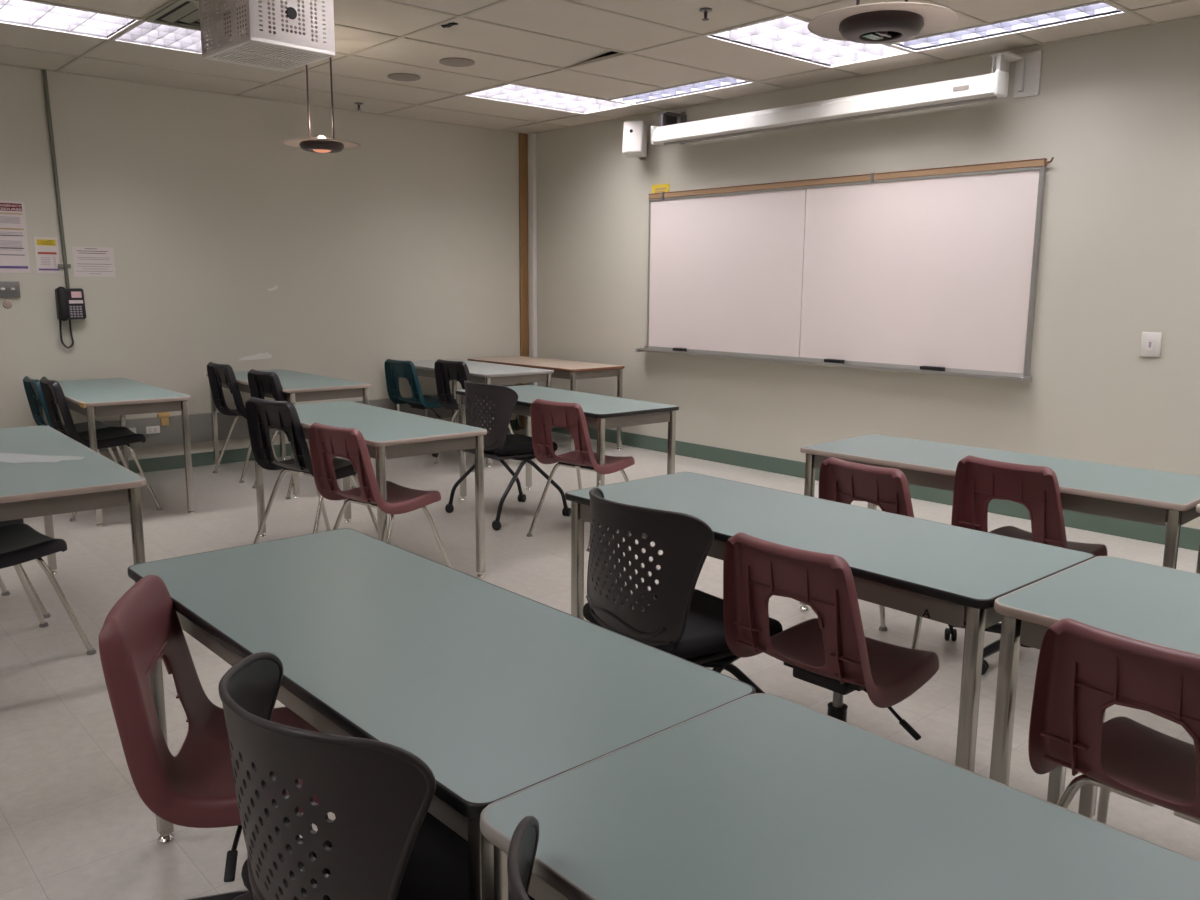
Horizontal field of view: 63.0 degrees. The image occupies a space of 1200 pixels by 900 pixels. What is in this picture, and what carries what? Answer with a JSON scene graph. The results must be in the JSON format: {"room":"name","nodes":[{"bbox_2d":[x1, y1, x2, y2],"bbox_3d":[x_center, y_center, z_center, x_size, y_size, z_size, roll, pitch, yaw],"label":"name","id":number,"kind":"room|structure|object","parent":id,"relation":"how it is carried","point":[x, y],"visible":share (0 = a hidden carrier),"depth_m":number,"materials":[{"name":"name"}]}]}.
{"room":"classroom","nodes":[
{"label":"classroom","id":0,"kind":"room"},
{"bbox_2d":[0,65,519,460],"bbox_3d":[-3.823,-1.342,6.935,8.300,3.146,0.120,-8,13,-41],"label":"wall","id":1,"kind":"structure","parent":0,"point":[402,244],"depth_m":7.71,"materials":[{"name":"paint"}]},
{"bbox_2d":[2,300,11,308],"bbox_3d":[-4.051,-0.998,6.695,0.060,0.060,0.020,-8,13,-41],"label":"dial","id":2,"kind":"object","parent":1,"relation":"attached to","point":[7,304],"visible":1,"depth_m":6.69,"materials":[{"name":"white plastic"}]},
{"bbox_2d":[0,281,20,297],"bbox_3d":[-4.038,-1.095,6.679,0.140,0.112,0.034,-8,13,-41],"label":"wall box","id":3,"kind":"object","parent":1,"relation":"attached to","point":[8,289],"visible":1,"depth_m":6.68,"materials":[{"name":"silver metal"}]},
{"bbox_2d":[0,200,29,272],"bbox_3d":[-4.064,-1.443,6.614,0.340,0.481,0.005,-8,13,-41],"label":"poster","id":4,"kind":"object","parent":1,"relation":"attached to","point":[14,254],"visible":1,"depth_m":6.67,"materials":[{"name":"white paper"}]},
{"bbox_2d":[34,237,59,272],"bbox_3d":[-3.852,-1.359,6.821,0.146,0.246,0.004,-8,13,-41],"label":"notice","id":5,"kind":"object","parent":1,"relation":"attached to","point":[46,248],"visible":1,"depth_m":6.82,"materials":[{"name":"white paper"}]},
{"bbox_2d":[42,69,70,288],"bbox_3d":[-3.766,-1.860,6.794,0.080,1.477,0.028,-8,13,-41],"label":"conduit","id":6,"kind":"object","parent":1,"relation":"attached to","point":[64,265],"visible":1,"depth_m":6.78,"materials":[{"name":"grey metal"}]},
{"bbox_2d":[55,287,85,348],"bbox_3d":[-3.731,-0.935,6.925,0.175,0.438,0.123,-8,13,-41],"label":"wall phone","id":7,"kind":"object","parent":1,"relation":"attached to","point":[70,303],"visible":1,"depth_m":6.91,"materials":[{"name":"black plastic"}]},
{"bbox_2d":[72,246,115,276],"bbox_3d":[-3.631,-1.349,7.022,0.273,0.210,0.004,-8,13,-41],"label":"notice","id":8,"kind":"object","parent":1,"relation":"attached to","point":[87,261],"visible":1,"depth_m":7.02,"materials":[{"name":"white paper"}]},
{"bbox_2d":[146,426,159,433],"bbox_3d":[-3.380,-0.152,7.400,0.100,0.056,0.012,-8,13,-41],"label":"wall outlet","id":9,"kind":"object","parent":1,"relation":"attached to","point":[151,429],"visible":1,"depth_m":7.40,"materials":[{"name":"white plastic"}]},
{"bbox_2d":[157,412,170,425],"bbox_3d":[-3.324,-0.255,7.457,0.090,0.135,0.055,-8,13,-41],"label":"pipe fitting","id":10,"kind":"object","parent":1,"relation":"attached to","point":[164,416],"visible":0.76,"depth_m":7.44,"materials":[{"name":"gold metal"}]},
{"bbox_2d":[239,352,271,359],"bbox_3d":[-2.781,-0.757,7.893,0.290,0.057,0.002,-8,13,-41],"label":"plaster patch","id":11,"kind":"object","parent":1,"relation":"attached to","point":[266,355],"visible":1,"depth_m":7.91,"materials":[{"name":"white paint"}]},
{"bbox_2d":[64,393,465,451],"bbox_3d":[-3.838,-0.073,7.036,8.140,0.220,0.040,-8,13,-41],"label":"trim","id":12,"kind":"structure","parent":1,"relation":"attached to","point":[200,425],"depth_m":7.64,"materials":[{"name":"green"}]},
{"bbox_2d":[118,419,520,472],"bbox_3d":[-3.843,0.173,7.096,8.160,0.105,0.008,-8,13,-41],"label":"baseboard","id":13,"kind":"structure","parent":1,"relation":"attached to","point":[233,455],"depth_m":7.69,"materials":[{"name":"green plastic"}]},
{"bbox_2d":[519,133,528,428],"bbox_3d":[-0.743,-1.615,9.568,0.095,2.846,0.022,-8,13,-41],"label":"trim","id":14,"kind":"structure","parent":1,"relation":"attached to","point":[523,138],"depth_m":9.49,"materials":[{"name":"brown wood"}]},
{"bbox_2d":[0,429,1199,899],"bbox_3d":[-0.209,0.965,3.185,8.600,0.100,11.100,-8,13,-41],"label":"floor","id":15,"kind":"structure","parent":0,"point":[75,824],"depth_m":3.84,"materials":[{"name":"tile"}]},
{"bbox_2d":[0,519,50,617],"bbox_3d":[-2.732,0.330,4.120,0.502,0.806,0.541,8,13,40],"label":"shell chair","id":16,"kind":"object","parent":15,"relation":"on","point":[5,592],"visible":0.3,"depth_m":4.20,"materials":[{"name":"black plastic"}]},
{"bbox_2d":[0,523,95,654],"bbox_3d":[-2.324,0.402,3.713,0.502,0.806,0.541,8,13,40],"label":"shell chair","id":17,"kind":"object","parent":15,"relation":"on","point":[20,543],"visible":1,"depth_m":3.74,"materials":[{"name":"black plastic"}]},
{"bbox_2d":[23,376,118,463],"bbox_3d":[-3.540,-0.100,6.621,0.541,0.806,0.502,-8,13,-41],"label":"shell chair","id":18,"kind":"object","parent":15,"relation":"on","point":[32,387],"visible":0.48,"depth_m":6.57,"materials":[{"name":"teal plastic"}]},
{"bbox_2d":[0,426,145,583],"bbox_3d":[-2.398,0.387,4.002,0.622,0.738,1.722,-7,12,-39],"label":"table","id":19,"kind":"object","parent":15,"relation":"on","point":[45,472],"visible":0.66,"depth_m":3.52,"materials":[{"name":"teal laminate"}]},
{"bbox_2d":[40,377,162,521],"bbox_3d":[-3.164,-0.044,6.183,0.568,0.847,0.527,-7,12,-39],"label":"shell chair","id":20,"kind":"object","parent":15,"relation":"on","point":[52,392],"visible":0.91,"depth_m":6.12,"materials":[{"name":"black plastic"}]},
{"bbox_2d":[38,378,194,525],"bbox_3d":[-3.235,-0.037,6.464,0.612,0.738,1.520,-8,13,-40],"label":"table","id":21,"kind":"object","parent":15,"relation":"on","point":[91,398],"visible":0.62,"depth_m":6.03,"materials":[{"name":"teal laminate"}]},
{"bbox_2d":[99,575,319,899],"bbox_3d":[-0.715,0.684,2.115,0.592,0.805,0.601,-2,10,-12],"label":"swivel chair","id":22,"kind":"object","parent":15,"relation":"on","point":[194,787],"visible":0.58,"depth_m":1.92,"materials":[{"name":"red plastic"}]},
{"bbox_2d":[207,362,304,482],"bbox_3d":[-2.587,-0.239,7.346,0.570,0.851,0.530,-8,13,-42],"label":"shell chair","id":23,"kind":"object","parent":15,"relation":"on","point":[218,374],"visible":0.56,"depth_m":7.22,"materials":[{"name":"black plastic"}]},
{"bbox_2d":[206,369,370,497],"bbox_3d":[-2.319,-0.163,7.248,0.619,0.737,1.520,-8,13,-41],"label":"table","id":24,"kind":"object","parent":15,"relation":"on","point":[297,386],"visible":0.7,"depth_m":6.83,"materials":[{"name":"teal laminate"}]},
{"bbox_2d":[248,369,355,499],"bbox_3d":[-2.097,-0.145,6.826,0.568,0.847,0.527,-9,13,-44],"label":"shell chair","id":25,"kind":"object","parent":15,"relation":"on","point":[260,383],"visible":0.34,"depth_m":6.61,"materials":[{"name":"black plastic"}]},
{"bbox_2d":[245,397,377,543],"bbox_3d":[-1.537,0.125,5.255,0.527,0.847,0.568,8,12,37],"label":"shell chair","id":26,"kind":"object","parent":15,"relation":"on","point":[262,415],"visible":0.72,"depth_m":5.12,"materials":[{"name":"black plastic"}]},
{"bbox_2d":[255,401,486,577],"bbox_3d":[-1.259,0.198,5.167,0.609,0.737,1.520,-8,13,-40],"label":"table","id":27,"kind":"object","parent":15,"relation":"on","point":[387,433],"visible":0.69,"depth_m":4.79,"materials":[{"name":"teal laminate"}]},
{"bbox_2d":[218,652,534,899],"bbox_3d":[-0.316,0.748,1.618,0.601,0.851,0.609,-8,13,-40],"label":"chair","id":28,"kind":"object","parent":15,"relation":"on","point":[383,841],"visible":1,"depth_m":1.33,"materials":[{"name":"grey plastic"}]},
{"bbox_2d":[241,811,534,899],"bbox_3d":[-0.305,0.725,1.624,0.430,0.074,0.450,-8,13,-40],"label":"seat cushion","id":29,"kind":"object","parent":28,"relation":"on","point":[436,868],"depth_m":1.63,"materials":[{"name":"black fabric"}]},
{"bbox_2d":[308,422,451,567],"bbox_3d":[-1.037,0.257,4.617,0.502,0.806,0.541,8,12,39],"label":"shell chair","id":30,"kind":"object","parent":15,"relation":"on","point":[326,442],"visible":0.93,"depth_m":4.49,"materials":[{"name":"red plastic"}]},
{"bbox_2d":[384,359,458,457],"bbox_3d":[-1.511,-0.380,8.359,0.601,0.805,0.592,9,13,42],"label":"shell chair","id":31,"kind":"object","parent":15,"relation":"on","point":[394,369],"visible":0.74,"depth_m":8.20,"materials":[{"name":"teal plastic"}]},
{"bbox_2d":[127,528,755,899],"bbox_3d":[-0.451,0.717,2.135,0.609,0.737,1.522,-8,13,-41],"label":"table","id":32,"kind":"object","parent":15,"relation":"on","point":[500,692],"visible":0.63,"depth_m":1.83,"materials":[{"name":"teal laminate"}]},
{"bbox_2d":[395,359,553,467],"bbox_3d":[-1.116,-0.351,8.405,0.682,0.737,1.502,-8,13,-40],"label":"table","id":33,"kind":"object","parent":15,"relation":"on","point":[480,372],"visible":0.41,"depth_m":7.97,"materials":[{"name":"grey laminate"}]},
{"bbox_2d":[434,359,521,471],"bbox_3d":[-0.982,-0.305,7.816,0.568,0.847,0.527,-9,13,-44],"label":"shell chair","id":34,"kind":"object","parent":15,"relation":"on","point":[445,371],"visible":0.5,"depth_m":7.71,"materials":[{"name":"black plastic"}]},
{"bbox_2d":[445,381,570,529],"bbox_3d":[-0.571,-0.013,6.095,0.601,0.851,0.609,-7,12,-38],"label":"chair","id":35,"kind":"object","parent":15,"relation":"on","point":[499,445],"visible":0.85,"depth_m":5.85,"materials":[{"name":"grey plastic"}]},
{"bbox_2d":[484,434,557,454],"bbox_3d":[-0.559,-0.036,6.101,0.430,0.074,0.450,-7,12,-38],"label":"seat cushion","id":36,"kind":"object","parent":35,"relation":"on","point":[515,444],"depth_m":5.90,"materials":[{"name":"black fabric"}]},
{"bbox_2d":[507,816,538,899],"bbox_3d":[0.161,0.834,1.133,0.601,0.851,0.609,-9,13,-43],"label":"chair","id":37,"kind":"object","parent":15,"relation":"on","point":[522,850],"visible":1,"depth_m":1.09,"materials":[{"name":"grey plastic"}]},
{"bbox_2d":[468,356,624,451],"bbox_3d":[-0.517,-0.431,8.903,0.622,0.737,1.522,-8,13,-42],"label":"table","id":38,"kind":"object","parent":15,"relation":"on","point":[564,369],"visible":0.62,"depth_m":8.51,"materials":[{"name":"beige laminate"}]},
{"bbox_2d":[456,385,678,499],"bbox_3d":[-0.249,0.039,6.143,0.619,0.737,1.522,-7,12,-39],"label":"table","id":39,"kind":"object","parent":15,"relation":"on","point":[601,412],"visible":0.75,"depth_m":5.75,"materials":[{"name":"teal laminate"}]},
{"bbox_2d":[526,399,634,551],"bbox_3d":[-0.084,0.100,5.586,0.502,0.806,0.541,9,13,41],"label":"shell chair","id":40,"kind":"object","parent":15,"relation":"on","point":[546,415],"visible":0.94,"depth_m":5.45,"materials":[{"name":"red plastic"}]},
{"bbox_2d":[583,487,782,693],"bbox_3d":[0.230,0.531,2.920,0.601,0.851,0.609,-6,12,-35],"label":"chair","id":41,"kind":"object","parent":15,"relation":"on","point":[674,617],"visible":0.78,"depth_m":2.68,"materials":[{"name":"grey plastic"}]},
{"bbox_2d":[583,589,782,659],"bbox_3d":[0.242,0.508,2.925,0.430,0.074,0.450,-6,12,-35],"label":"seat cushion","id":42,"kind":"object","parent":41,"relation":"on","point":[703,638],"depth_m":2.75,"materials":[{"name":"black fabric"}]},
{"bbox_2d":[565,472,1094,804],"bbox_3d":[0.594,0.574,3.022,0.609,0.737,1.517,-8,13,-41],"label":"table","id":43,"kind":"object","parent":15,"relation":"on","point":[948,574],"visible":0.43,"depth_m":2.69,"materials":[{"name":"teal laminate"}]},
{"bbox_2d":[723,532,938,740],"bbox_3d":[0.631,0.601,2.663,0.592,0.805,0.601,-8,13,-42],"label":"swivel chair","id":44,"kind":"object","parent":15,"relation":"on","point":[831,651],"visible":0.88,"depth_m":2.52,"materials":[{"name":"red plastic"}]},
{"bbox_2d":[480,693,1199,899],"bbox_3d":[0.558,0.913,1.008,0.614,0.742,1.522,-8,13,-41],"label":"table","id":45,"kind":"object","parent":15,"relation":"on","point":[758,796],"visible":0.89,"depth_m":1.27,"materials":[{"name":"teal laminate"}]},
{"bbox_2d":[819,457,984,695],"bbox_3d":[1.137,0.421,3.742,0.541,0.806,0.502,-7,12,-36],"label":"shell chair","id":46,"kind":"object","parent":15,"relation":"on","point":[842,481],"visible":0.34,"depth_m":3.54,"materials":[{"name":"red plastic"}]},
{"bbox_2d":[800,434,1199,609],"bbox_3d":[1.609,0.414,4.007,0.609,0.737,1.522,-9,13,-43],"label":"table","id":47,"kind":"object","parent":15,"relation":"on","point":[1155,497],"visible":0.54,"depth_m":3.79,"materials":[{"name":"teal laminate"}]},
{"bbox_2d":[944,455,1107,674],"bbox_3d":[1.654,0.414,3.780,0.598,0.813,0.607,-7,12,-39],"label":"swivel chair","id":48,"kind":"object","parent":15,"relation":"on","point":[978,481],"visible":0.64,"depth_m":3.61,"materials":[{"name":"red plastic"}]},
{"bbox_2d":[989,556,1199,817],"bbox_3d":[1.600,0.771,1.895,0.614,0.739,1.522,-8,13,-41],"label":"table","id":49,"kind":"object","parent":15,"relation":"on","point":[1150,603],"visible":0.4,"depth_m":2.21,"materials":[{"name":"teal laminate"}]},
{"bbox_2d":[1028,618,1199,824],"bbox_3d":[1.175,0.717,1.999,0.541,0.806,0.502,-8,13,-40],"label":"shell chair","id":50,"kind":"object","parent":15,"relation":"on","point":[1084,670],"visible":0.98,"depth_m":1.94,"materials":[{"name":"red plastic"}]},
{"bbox_2d":[1196,503,1199,573],"bbox_3d":[2.669,0.608,2.906,0.609,0.737,1.522,-9,13,-43],"label":"table","id":51,"kind":"object","parent":15,"relation":"on","point":[1197,505],"visible":0.21,"depth_m":3.21,"materials":[{"name":"teal laminate"}]},
{"bbox_2d":[0,0,1199,133],"bbox_3d":[-0.189,-1.901,2.699,8.300,0.014,10.800,-8,13,-41],"label":"ceiling","id":52,"kind":"structure","parent":0,"point":[556,18],"depth_m":6.16,"materials":[{"name":"tile"}]},
{"bbox_2d":[0,0,140,39],"bbox_3d":[-3.168,-2.390,5.165,1.228,0.130,0.605,-8,13,-41],"label":"ceiling light","id":53,"kind":"object","parent":52,"relation":"attached to","point":[25,13],"visible":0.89,"depth_m":5.45,"materials":[{"name":"white plastic"}]},
{"bbox_2d":[112,20,231,53],"bbox_3d":[-2.473,-2.489,5.774,0.608,0.130,0.605,-8,13,-41],"label":"ceiling light","id":54,"kind":"object","parent":52,"relation":"attached to","point":[144,33],"visible":0.42,"depth_m":5.83,"materials":[{"name":"white plastic"}]},
{"bbox_2d":[145,0,220,31],"bbox_3d":[-2.067,-2.334,5.329,0.600,0.035,0.600,-8,13,-41],"label":"ceiling vent","id":55,"kind":"object","parent":52,"relation":"in","point":[185,14],"visible":0.26,"depth_m":5.24,"materials":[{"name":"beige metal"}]},
{"bbox_2d":[199,0,334,71],"bbox_3d":[-1.439,-1.927,4.213,0.382,0.448,0.475,-9,13,-44],"label":"projector","id":56,"kind":"object","parent":52,"relation":"hanging from","point":[279,26],"visible":1,"depth_m":4.14,"materials":[{"name":"white metal"}]},
{"bbox_2d":[282,38,360,152],"bbox_3d":[-1.670,-2.107,5.836,0.456,0.641,0.456,-8,13,-41],"label":"pendant lamp","id":57,"kind":"object","parent":52,"relation":"hanging from","point":[320,144],"visible":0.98,"depth_m":5.82,"materials":[{"name":"beige"}]},
{"bbox_2d":[355,102,362,109],"bbox_3d":[-1.928,-2.747,7.826,0.068,0.052,0.068,-8,13,-41],"label":"sprinkler","id":58,"kind":"object","parent":52,"relation":"attached to","point":[356,103],"visible":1,"depth_m":7.81,"materials":[{"name":"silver metal"}]},
{"bbox_2d":[387,73,420,80],"bbox_3d":[-1.363,-2.587,6.807,0.230,0.022,0.230,-8,13,-41],"label":"ceiling speaker","id":59,"kind":"object","parent":52,"relation":"attached to","point":[395,76],"visible":1,"depth_m":6.76,"materials":[{"name":"beige"}]},
{"bbox_2d":[439,57,474,66],"bbox_3d":[-0.926,-2.504,6.334,0.230,0.022,0.230,-8,13,-41],"label":"ceiling speaker","id":60,"kind":"object","parent":52,"relation":"attached to","point":[453,62],"visible":1,"depth_m":6.29,"materials":[{"name":"beige"}]},
{"bbox_2d":[407,18,610,67],"bbox_3d":[-0.495,-2.466,5.886,1.240,0.060,0.617,-8,13,-41],"label":"tile","id":61,"kind":"structure","parent":52,"relation":"attached to","point":[468,34],"depth_m":5.92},
{"bbox_2d":[441,23,457,27],"bbox_3d":[-0.841,-2.360,5.436,0.050,0.005,0.124,-8,13,-41],"label":"hole","id":62,"kind":"structure","parent":61,"relation":"attached to","point":[448,24],"depth_m":5.43,"materials":[{"name":"black tile"}]},
{"bbox_2d":[463,84,632,113],"bbox_3d":[-0.387,-2.784,7.603,1.228,0.130,0.605,-8,13,-41],"label":"ceiling light","id":63,"kind":"object","parent":52,"relation":"attached to","point":[510,93],"visible":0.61,"depth_m":7.67,"materials":[{"name":"white plastic"}]},
{"bbox_2d":[0,0,1199,133],"bbox_3d":[-0.189,-1.891,2.701,8.300,0.009,10.800,-8,13,-41],"label":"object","id":64,"kind":"structure","parent":52,"relation":"attached to","point":[783,13],"depth_m":6.19,"materials":[{"name":"beige"}]},
{"bbox_2d":[583,51,617,61],"bbox_3d":[-0.186,-2.215,2.646,8.540,0.060,11.040,-8,13,-41],"label":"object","id":65,"kind":"structure","parent":52,"relation":"in","point":[611,52],"depth_m":7.39,"materials":[{"name":"black"}]},
{"bbox_2d":[609,76,754,104],"bbox_3d":[0.579,-2.714,7.230,0.288,0.130,1.222,-8,13,-41],"label":"ceiling light","id":66,"kind":"object","parent":52,"relation":"attached to","point":[721,82],"visible":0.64,"depth_m":7.26,"materials":[{"name":"white plastic"}]},
{"bbox_2d":[699,8,711,20],"bbox_3d":[0.550,-2.266,5.093,0.068,0.052,0.068,-8,13,-41],"label":"sprinkler","id":67,"kind":"object","parent":52,"relation":"attached to","point":[705,11],"visible":1,"depth_m":5.08,"materials":[{"name":"silver metal"}]},
{"bbox_2d":[704,15,912,67],"bbox_3d":[1.252,-2.465,5.786,1.228,0.130,0.605,-8,13,-41],"label":"ceiling light","id":68,"kind":"object","parent":52,"relation":"attached to","point":[788,36],"visible":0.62,"depth_m":5.89,"materials":[{"name":"white plastic"}]},
{"bbox_2d":[807,0,957,43],"bbox_3d":[0.889,-1.619,3.041,0.456,0.632,0.456,-8,13,-41],"label":"pendant lamp","id":69,"kind":"object","parent":52,"relation":"hanging from","point":[883,22],"visible":1,"depth_m":3.02,"materials":[{"name":"beige"}]},
{"bbox_2d":[889,0,1126,51],"bbox_3d":[2.218,-2.395,5.412,0.288,0.130,1.222,-8,13,-41],"label":"ceiling light","id":70,"kind":"object","parent":52,"relation":"attached to","point":[1096,9],"visible":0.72,"depth_m":5.40,"materials":[{"name":"white plastic"}]},
{"bbox_2d":[536,17,1199,528],"bbox_3d":[2.950,-1.081,5.674,0.120,3.146,11.040,-8,13,-41],"label":"wall","id":71,"kind":"structure","parent":0,"point":[1117,114],"depth_m":6.16,"materials":[{"name":"paint"}]},
{"bbox_2d":[528,133,536,385],"bbox_3d":[-0.664,-1.617,9.585,0.045,2.846,0.100,-8,13,-41],"label":"trim","id":72,"kind":"structure","parent":71,"relation":"attached to","point":[532,169],"depth_m":9.49,"materials":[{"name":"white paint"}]},
{"bbox_2d":[622,121,647,159],"bbox_3d":[0.306,-2.579,8.161,0.170,0.289,0.273,4,10,20],"label":"wall speaker","id":73,"kind":"object","parent":71,"relation":"attached to","point":[635,133],"visible":1,"depth_m":8.06,"materials":[{"name":"white plastic"}]},
{"bbox_2d":[623,121,641,151],"bbox_3d":[0.266,-2.578,8.050,0.156,0.244,0.007,4,2,20],"label":"grille","id":74,"kind":"object","parent":73,"relation":"attached to","point":[632,130],"depth_m":8.05,"materials":[{"name":"white plastic"}]},
{"bbox_2d":[652,184,668,193],"bbox_3d":[0.506,-2.170,8.187,0.009,0.100,0.200,-8,13,-41],"label":"sign","id":75,"kind":"object","parent":71,"relation":"attached to","point":[660,188],"visible":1,"depth_m":8.18,"materials":[{"name":"yellow paper"}]},
{"bbox_2d":[635,157,1053,382],"bbox_3d":[1.501,-1.287,7.112,0.118,1.332,3.457,-8,13,-41],"label":"whiteboard","id":76,"kind":"object","parent":71,"relation":"attached to","point":[899,271],"visible":1,"depth_m":6.82,"materials":[{"name":"plastic"}]},
{"bbox_2d":[672,348,686,351],"bbox_3d":[0.660,-0.831,8.134,0.052,0.032,0.120,-8,13,-40],"label":"eraser","id":77,"kind":"object","parent":76,"relation":"on","point":[674,349],"visible":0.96,"depth_m":8.10,"materials":[{"name":"black fabric"}]},
{"bbox_2d":[824,359,844,363],"bbox_3d":[1.676,-0.633,7.007,0.052,0.032,0.150,-7,12,-38],"label":"eraser","id":78,"kind":"object","parent":76,"relation":"on","point":[825,360],"visible":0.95,"depth_m":6.99,"materials":[{"name":"black fabric"}]},
{"bbox_2d":[638,346,1030,380],"bbox_3d":[1.485,-0.662,7.237,0.112,0.042,3.390,-8,13,-41],"label":"marker tray","id":79,"kind":"object","parent":76,"relation":"on","point":[987,372],"depth_m":6.90,"materials":[{"name":"silver metal"}]},
{"bbox_2d":[920,366,944,370],"bbox_3d":[2.188,-0.533,6.440,0.052,0.032,0.160,-8,13,-42],"label":"eraser","id":80,"kind":"object","parent":76,"relation":"on","point":[934,368],"visible":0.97,"depth_m":6.42,"materials":[{"name":"black fabric"}]},
{"bbox_2d":[651,50,1041,145],"bbox_3d":[1.504,-2.396,6.801,0.283,0.278,3.002,-8,13,-41],"label":"projection screen","id":81,"kind":"object","parent":71,"relation":"attached to","point":[985,87],"visible":1,"depth_m":6.36,"materials":[{"name":"white metal"}]},
{"bbox_2d":[552,427,1199,550],"bbox_3d":[2.925,0.423,5.848,0.008,0.122,10.700,-8,13,-41],"label":"baseboard","id":82,"kind":"structure","parent":71,"relation":"attached to","point":[1189,538],"depth_m":6.64,"materials":[{"name":"green plastic"}]},
{"bbox_2d":[1139,332,1161,356],"bbox_3d":[3.088,-0.591,5.490,0.018,0.136,0.104,-8,13,-41],"label":"wall switch","id":83,"kind":"object","parent":71,"relation":"attached to","point":[1150,346],"visible":1,"depth_m":5.48,"materials":[{"name":"white plastic"}]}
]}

